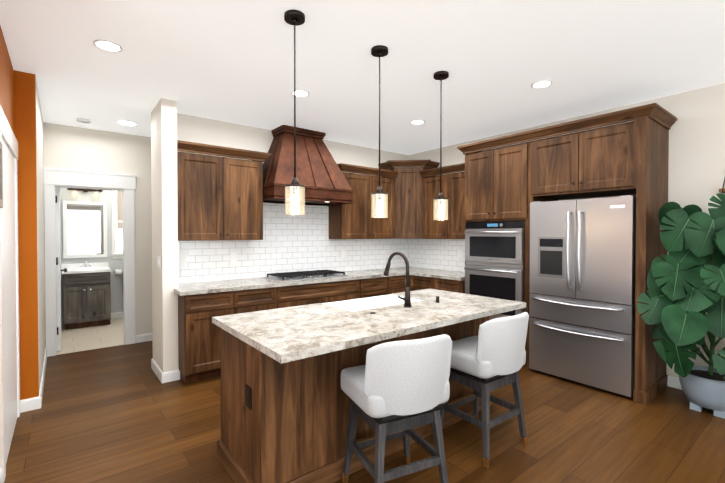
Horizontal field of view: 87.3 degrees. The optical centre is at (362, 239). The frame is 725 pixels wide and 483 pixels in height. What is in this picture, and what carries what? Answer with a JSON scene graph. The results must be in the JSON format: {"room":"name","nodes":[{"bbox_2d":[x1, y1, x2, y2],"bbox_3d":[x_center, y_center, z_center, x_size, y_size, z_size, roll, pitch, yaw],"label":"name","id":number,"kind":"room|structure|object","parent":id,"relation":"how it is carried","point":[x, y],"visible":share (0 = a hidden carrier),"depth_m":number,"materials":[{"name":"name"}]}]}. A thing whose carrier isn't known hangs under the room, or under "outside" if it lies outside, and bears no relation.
{"room":"kitchen","nodes":[
{"label":"kitchen","id":0,"kind":"room"},
{"bbox_2d":[0,25,13,132],"bbox_3d":[-3.380,0.047,1.463,2.900,2.780,1.840,-1,1,-38],"label":"wall block","id":1,"kind":"object","parent":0,"point":[6,87],"visible":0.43,"depth_m":2.65,"materials":[{"name":"orange paint"}]},
{"bbox_2d":[0,142,2,207],"bbox_3d":[-1.865,-0.344,1.915,0.040,0.350,0.420,-1,1,-38],"label":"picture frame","id":2,"kind":"object","parent":1,"relation":"attached to","point":[1,181],"visible":1,"depth_m":2.06,"materials":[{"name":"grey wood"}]},
{"bbox_2d":[14,70,41,399],"bbox_3d":[-3.935,0.036,2.273,3.033,2.780,0.120,-1,1,-38],"label":"wall","id":3,"kind":"structure","parent":0,"point":[28,125],"depth_m":3.13,"materials":[{"name":"orange paint"}]},
{"bbox_2d":[0,106,19,482],"bbox_3d":[-2.448,0.322,2.643,0.022,2.200,1.150,-1,1,-38],"label":"door frame","id":4,"kind":"structure","parent":3,"relation":"attached to","point":[9,347],"depth_m":2.59,"materials":[{"name":"white wood"}]},
{"bbox_2d":[38,93,45,370],"bbox_3d":[-3.337,0.016,3.854,0.133,2.780,1.560,-1,1,-38],"label":"wall","id":5,"kind":"structure","parent":0,"point":[40,119],"depth_m":4.10,"materials":[{"name":"beige paint"}]},
{"bbox_2d":[37,349,46,408],"bbox_3d":[-3.229,1.356,3.853,0.014,0.100,1.724,-1,1,-38],"label":"baseboard","id":6,"kind":"structure","parent":5,"relation":"attached to","point":[39,399],"depth_m":3.48,"materials":[{"name":"white wood"}]},
{"bbox_2d":[55,187,122,317],"bbox_3d":[-4.339,-0.019,6.619,1.710,2.780,0.120,-1,1,-38],"label":"wall","id":7,"kind":"structure","parent":0,"point":[116,283],"depth_m":6.50,"materials":[{"name":"grey paint"}]},
{"bbox_2d":[67,188,101,199],"bbox_3d":[-4.564,-0.769,6.266,0.470,0.210,0.135,-1,1,-38],"label":"wall lamp","id":8,"kind":"object","parent":7,"relation":"attached to","point":[75,190],"visible":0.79,"depth_m":6.27,"materials":[{"name":"white glass"}]},
{"bbox_2d":[63,201,106,257],"bbox_3d":[-4.597,-0.160,6.315,0.590,0.930,0.030,-1,1,-38],"label":"bathroom mirror","id":9,"kind":"object","parent":7,"relation":"attached to","point":[84,229],"visible":0.9,"depth_m":6.31,"materials":[{"name":"white mirror"}]},
{"bbox_2d":[61,312,122,324],"bbox_3d":[-4.313,1.322,6.571,1.670,0.100,0.014,-1,1,-38],"label":"baseboard","id":10,"kind":"structure","parent":7,"relation":"attached to","point":[117,314],"depth_m":6.60,"materials":[{"name":"white wood"}]},
{"bbox_2d":[111,190,122,258],"bbox_3d":[-4.089,-0.311,6.774,0.660,1.300,0.160,-1,1,-38],"label":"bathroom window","id":11,"kind":"structure","parent":7,"relation":"in","point":[117,231],"depth_m":6.64,"materials":[{"name":"white"}]},
{"bbox_2d":[113,269,121,274],"bbox_3d":[-4.231,0.572,6.562,0.120,0.100,0.110,-1,1,-38],"label":"toilet paper holder","id":12,"kind":"object","parent":7,"relation":"attached to","point":[117,272],"visible":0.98,"depth_m":6.54,"materials":[{"name":"silver metal"}]},
{"bbox_2d":[43,122,151,338],"bbox_3d":[-2.851,-0.002,5.309,2.700,2.780,0.120,-1,1,-38],"label":"wall","id":13,"kind":"structure","parent":0,"point":[76,148],"depth_m":5.02,"materials":[{"name":"beige paint"}]},
{"bbox_2d":[55,188,66,350],"bbox_3d":[-3.960,0.371,4.979,0.145,2.018,0.760,-1,1,-38],"label":"bathroom door","id":14,"kind":"structure","parent":13,"relation":"in","point":[58,258],"depth_m":4.70,"materials":[{"name":"white wood"}]},
{"bbox_2d":[44,167,136,356],"bbox_3d":[-3.436,0.271,4.835,0.970,2.245,0.165,-1,1,-38],"label":"door frame","id":15,"kind":"structure","parent":13,"relation":"attached to","point":[125,184],"depth_m":4.74,"materials":[{"name":"white wood"}]},
{"bbox_2d":[136,333,151,342],"bbox_3d":[-2.391,1.334,5.604,1.635,0.100,0.014,-1,1,-38],"label":"baseboard","id":16,"kind":"structure","parent":13,"relation":"attached to","point":[144,337],"depth_m":5.15,"materials":[{"name":"white"}]},
{"bbox_2d":[151,98,408,372],"bbox_3d":[-0.581,0.000,5.147,3.938,2.780,0.550,-1,1,-38],"label":"wall","id":17,"kind":"structure","parent":0,"point":[170,126],"depth_m":3.87,"materials":[{"name":"beige paint"}]},
{"bbox_2d":[157,256,160,268],"bbox_3d":[-2.045,0.232,3.817,0.009,0.120,0.155,-1,1,-38],"label":"light switch","id":18,"kind":"object","parent":17,"relation":"attached to","point":[159,262],"visible":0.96,"depth_m":3.78,"materials":[{"name":"white plastic"}]},
{"bbox_2d":[151,358,167,382],"bbox_3d":[-2.115,1.355,3.942,0.042,0.100,0.564,-1,1,-38],"label":"baseboard","id":19,"kind":"structure","parent":17,"relation":"attached to","point":[163,377],"depth_m":3.80,"materials":[{"name":"white wood"}]},
{"bbox_2d":[177,140,270,240],"bbox_3d":[-1.598,-0.491,4.243,1.051,1.005,0.391,-1,1,-38],"label":"upper cabinet","id":20,"kind":"object","parent":17,"relation":"attached to","point":[219,198],"visible":0.81,"depth_m":4.11,"materials":[{"name":"brown wood"}]},
{"bbox_2d":[263,125,353,205],"bbox_3d":[-0.734,-0.922,4.788,1.110,0.921,0.599,-1,1,-38],"label":"range hood","id":21,"kind":"object","parent":17,"relation":"attached to","point":[320,176],"visible":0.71,"depth_m":4.65,"materials":[{"name":"orange metal"}]},
{"bbox_2d":[178,203,464,287],"bbox_3d":[-0.174,0.013,4.624,3.643,0.936,1.569,-1,1,-38],"label":"tile backsplash","id":22,"kind":"structure","parent":17,"relation":"attached to","point":[294,243],"depth_m":5.09,"materials":[{"name":"white tile"}]},
{"bbox_2d":[329,163,397,238],"bbox_3d":[0.001,-0.507,5.507,1.047,1.005,0.391,-1,1,-38],"label":"upper cabinet","id":23,"kind":"object","parent":17,"relation":"attached to","point":[354,220],"visible":0.88,"depth_m":5.36,"materials":[{"name":"brown wood"}]},
{"bbox_2d":[378,160,439,238],"bbox_3d":[0.708,-0.591,5.839,0.744,1.165,0.744,-1,1,-38],"label":"upper cabinet","id":24,"kind":"object","parent":17,"relation":"attached to","point":[408,202],"visible":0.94,"depth_m":5.71,"materials":[{"name":"brown wood"}]},
{"bbox_2d":[0,0,724,154],"bbox_3d":[-0.910,-1.380,2.352,7.900,0.050,11.100,-1,1,-38],"label":"ceiling","id":25,"kind":"structure","parent":0,"point":[231,61],"depth_m":2.90,"materials":[{"name":"white paint"}]},
{"bbox_2d":[76,118,89,123],"bbox_3d":[-3.214,-1.362,4.380,0.130,0.035,0.130,-1,1,-38],"label":"smoke detector","id":26,"kind":"object","parent":25,"relation":"attached to","point":[84,120],"visible":1,"depth_m":4.34,"materials":[{"name":"white plastic"}]},
{"bbox_2d":[93,39,122,51],"bbox_3d":[-1.784,-1.355,2.668,0.176,0.006,0.176,-1,1,-38],"label":"recessed light","id":27,"kind":"object","parent":25,"relation":"in","point":[107,45],"visible":1,"depth_m":2.65,"materials":[{"name":"white plastic"}]},
{"bbox_2d":[117,120,136,125],"bbox_3d":[-2.781,-1.366,4.493,0.200,0.029,0.200,-1,1,-38],"label":"recessed light","id":28,"kind":"object","parent":25,"relation":"in","point":[127,122],"visible":1,"depth_m":4.45,"materials":[{"name":"white"}]},
{"bbox_2d":[284,10,304,214],"bbox_3d":[-0.411,-0.751,2.308,0.126,1.204,0.126,-1,1,-38],"label":"pendant light","id":29,"kind":"object","parent":25,"relation":"hanging from","point":[295,18],"visible":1,"depth_m":2.30,"materials":[{"name":"white glass"}]},
{"bbox_2d":[291,90,309,96],"bbox_3d":[-0.583,-1.366,3.566,0.176,0.006,0.176,-1,1,-38],"label":"recessed light","id":30,"kind":"object","parent":25,"relation":"in","point":[301,93],"visible":0.96,"depth_m":3.56,"materials":[{"name":"white plastic"}]},
{"bbox_2d":[371,45,387,217],"bbox_3d":[0.123,-0.756,2.730,0.126,1.204,0.126,-1,1,-38],"label":"pendant light","id":31,"kind":"object","parent":25,"relation":"hanging from","point":[379,51],"visible":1,"depth_m":2.71,"materials":[{"name":"white glass"}]},
{"bbox_2d":[410,120,424,123],"bbox_3d":[0.649,-1.377,4.476,0.176,0.006,0.176,-1,1,-38],"label":"recessed light","id":32,"kind":"object","parent":25,"relation":"in","point":[417,121],"visible":0.98,"depth_m":4.47,"materials":[{"name":"white"}]},
{"bbox_2d":[433,71,448,219],"bbox_3d":[0.648,-0.762,3.145,0.126,1.204,0.126,-1,1,-38],"label":"pendant light","id":33,"kind":"object","parent":25,"relation":"hanging from","point":[441,76],"visible":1,"depth_m":3.14,"materials":[{"name":"white glass"}]},
{"bbox_2d":[531,80,552,87],"bbox_3d":[1.577,-1.363,3.349,0.176,0.006,0.176,-1,1,-38],"label":"recessed light","id":34,"kind":"object","parent":25,"relation":"in","point":[542,84],"visible":1,"depth_m":3.34,"materials":[{"name":"white plastic"}]},
{"bbox_2d":[4,318,724,482],"bbox_3d":[-0.910,1.450,2.387,7.900,0.050,11.100,-1,1,-38],"label":"floor","id":35,"kind":"structure","parent":0,"point":[119,414],"depth_m":2.76,"materials":[{"name":"laminate"}]},
{"bbox_2d":[0,468,2,482],"bbox_3d":[-1.886,1.381,1.940,0.014,0.100,0.690,-1,1,-38],"label":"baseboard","id":36,"kind":"structure","parent":35,"relation":"on","point":[1,470],"depth_m":2.18,"materials":[{"name":"white wood"}]},
{"bbox_2d":[61,261,111,329],"bbox_3d":[-4.425,0.863,6.102,0.630,1.031,0.591,-1,1,-38],"label":"bathroom vanity","id":37,"kind":"object","parent":35,"relation":"on","point":[86,294],"visible":1,"depth_m":5.93,"materials":[{"name":"grey wood"}]},
{"bbox_2d":[178,290,241,382],"bbox_3d":[-1.678,0.967,4.035,0.535,0.876,0.647,-1,1,-38],"label":"base cabinet","id":38,"kind":"object","parent":35,"relation":"on","point":[198,344],"depth_m":3.74,"materials":[{"name":"brown wood"}]},
{"bbox_2d":[242,286,285,312],"bbox_3d":[-1.331,0.963,4.310,0.612,0.876,0.647,-1,1,-38],"label":"base cabinet","id":39,"kind":"object","parent":35,"relation":"on","point":[253,300],"depth_m":4.11,"materials":[{"name":"brown wood"}]},
{"bbox_2d":[286,282,325,306],"bbox_3d":[-0.924,0.959,4.631,0.722,0.876,0.647,-1,1,-38],"label":"base cabinet","id":40,"kind":"object","parent":35,"relation":"on","point":[305,294],"depth_m":4.43,"materials":[{"name":"brown wood"}]},
{"bbox_2d":[326,279,361,302],"bbox_3d":[-0.494,0.955,4.971,0.635,0.876,0.647,-1,1,-38],"label":"base cabinet","id":41,"kind":"object","parent":35,"relation":"on","point":[348,289],"depth_m":4.77,"materials":[{"name":"brown wood"}]},
{"bbox_2d":[212,252,525,482],"bbox_3d":[0.151,0.759,2.758,2.115,1.322,1.020,-1,1,-38],"label":"kitchen island","id":42,"kind":"object","parent":35,"relation":"on","point":[285,403],"visible":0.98,"depth_m":2.23,"materials":[{"name":"brown wood"}]},
{"bbox_2d":[212,289,525,363],"bbox_3d":[0.157,0.524,2.747,2.115,0.038,1.000,-1,1,-38],"label":"island countertop","id":43,"kind":"structure","parent":42,"relation":"on","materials":[{"name":"stone"}]},
{"bbox_2d":[321,294,422,311],"bbox_3d":[0.089,0.634,3.072,0.766,0.245,0.448,-1,1,-38],"label":"sink","id":44,"kind":"object","parent":43,"relation":"in","point":[361,304],"depth_m":3.27,"materials":[{"name":"white ceramic"}]},
{"bbox_2d":[362,276,393,297],"bbox_3d":[-0.043,0.950,5.328,0.639,0.876,0.647,-1,1,-38],"label":"base cabinet","id":45,"kind":"object","parent":35,"relation":"on","point":[371,287],"depth_m":5.12,"materials":[{"name":"brown wood"}]},
{"bbox_2d":[341,334,452,482],"bbox_3d":[0.182,0.958,2.119,0.580,0.940,0.573,-1,1,-38],"label":"stool","id":46,"kind":"object","parent":35,"relation":"on","point":[402,381],"visible":1,"depth_m":1.92,"materials":[{"name":"fabric"}]},
{"bbox_2d":[394,275,405,292],"bbox_3d":[0.308,0.947,5.605,0.380,0.876,0.647,-1,1,-38],"label":"base cabinet","id":47,"kind":"object","parent":35,"relation":"on","point":[399,281],"depth_m":5.37,"materials":[{"name":"brown wood"}]},
{"bbox_2d":[174,267,429,295],"bbox_3d":[-0.471,0.496,4.972,3.685,0.038,0.662,-1,1,-38],"label":"countertop","id":48,"kind":"structure","parent":47,"relation":"on","point":[194,288],"depth_m":4.31,"materials":[{"name":"stone"}]},
{"bbox_2d":[265,270,346,280],"bbox_3d":[-0.709,0.452,4.838,0.920,0.052,0.485,-1,1,-38],"label":"gas cooktop","id":49,"kind":"object","parent":48,"relation":"in","point":[298,275],"visible":1,"depth_m":4.73,"materials":[{"name":"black metal"}]},
{"bbox_2d":[409,275,464,293],"bbox_3d":[1.176,0.951,5.302,0.700,0.875,0.940,-1,1,-38],"label":"base cabinet","id":50,"kind":"object","parent":35,"relation":"on","point":[419,282],"visible":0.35,"depth_m":5.07,"materials":[{"name":"brown wood"}]},
{"bbox_2d":[409,269,464,280],"bbox_3d":[1.203,0.492,5.293,0.662,0.038,0.900,-1,1,-38],"label":"countertop","id":51,"kind":"structure","parent":50,"relation":"on","point":[434,273],"depth_m":5.25,"materials":[{"name":"stone"}]},
{"bbox_2d":[439,312,528,467],"bbox_3d":[0.843,0.952,2.637,0.524,0.940,0.540,-1,1,-38],"label":"stool","id":52,"kind":"object","parent":35,"relation":"on","point":[491,356],"visible":0.79,"depth_m":2.45,"materials":[{"name":"fabric"}]},
{"bbox_2d":[457,103,676,404],"bbox_3d":[2.072,0.127,4.180,0.671,2.550,2.026,-1,1,-38],"label":"tall cabinet","id":53,"kind":"object","parent":35,"relation":"on","point":[511,182],"visible":0.73,"depth_m":3.62,"materials":[{"name":"brown wood"}]},
{"bbox_2d":[464,221,524,319],"bbox_3d":[1.669,0.388,4.552,0.552,1.180,0.740,-1,1,-38],"label":"double wall oven","id":54,"kind":"object","parent":53,"relation":"in","point":[494,267],"visible":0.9,"depth_m":4.36,"materials":[{"name":"silver metal"}]},
{"bbox_2d":[529,195,635,396],"bbox_3d":[2.281,0.506,3.842,0.747,1.800,0.920,-1,1,-38],"label":"fridge","id":55,"kind":"object","parent":35,"relation":"on","point":[582,293],"visible":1,"depth_m":3.58,"materials":[{"name":"silver metal"}]},
{"bbox_2d":[679,365,724,418],"bbox_3d":[2.882,1.263,3.151,0.400,0.305,0.400,-1,1,-38],"label":"plant pot","id":56,"kind":"object","parent":35,"relation":"on","point":[701,388],"visible":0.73,"depth_m":3.07,"materials":[{"name":"grey ceramic"}]},
{"bbox_2d":[637,193,724,378],"bbox_3d":[2.735,0.384,2.917,0.697,1.491,0.961,-1,1,-38],"label":"monstera plant","id":57,"kind":"object","parent":56,"relation":"in","point":[686,285],"visible":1,"depth_m":3.01,"materials":[{"name":"green plant"}]},
{"bbox_2d":[409,83,724,377],"bbox_3d":[3.200,0.022,3.419,0.150,2.780,7.650,-1,1,-38],"label":"wall","id":58,"kind":"structure","parent":0,"point":[696,167],"depth_m":3.50,"materials":[{"name":"beige paint"}]},
{"bbox_2d":[419,163,464,238],"bbox_3d":[1.290,-0.506,5.388,0.391,1.005,0.958,-1,1,-38],"label":"upper cabinet","id":59,"kind":"object","parent":58,"relation":"attached to","point":[452,226],"visible":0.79,"depth_m":5.32,"materials":[{"name":"brown wood"}]},
{"bbox_2d":[667,376,681,389],"bbox_3d":[4.216,1.380,2.017,0.014,0.100,4.165,-1,1,-38],"label":"baseboard","id":60,"kind":"structure","parent":58,"relation":"attached to","point":[674,382],"depth_m":3.61,"materials":[{"name":"white"}]},
{"bbox_2d":[719,177,724,192],"bbox_3d":[3.277,-0.498,3.053,0.168,0.215,0.590,-1,1,-38],"label":"wall shelf","id":61,"kind":"object","parent":58,"relation":"attached to","point":[722,190],"visible":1,"depth_m":3.23,"materials":[{"name":"brown wood"}]}
]}

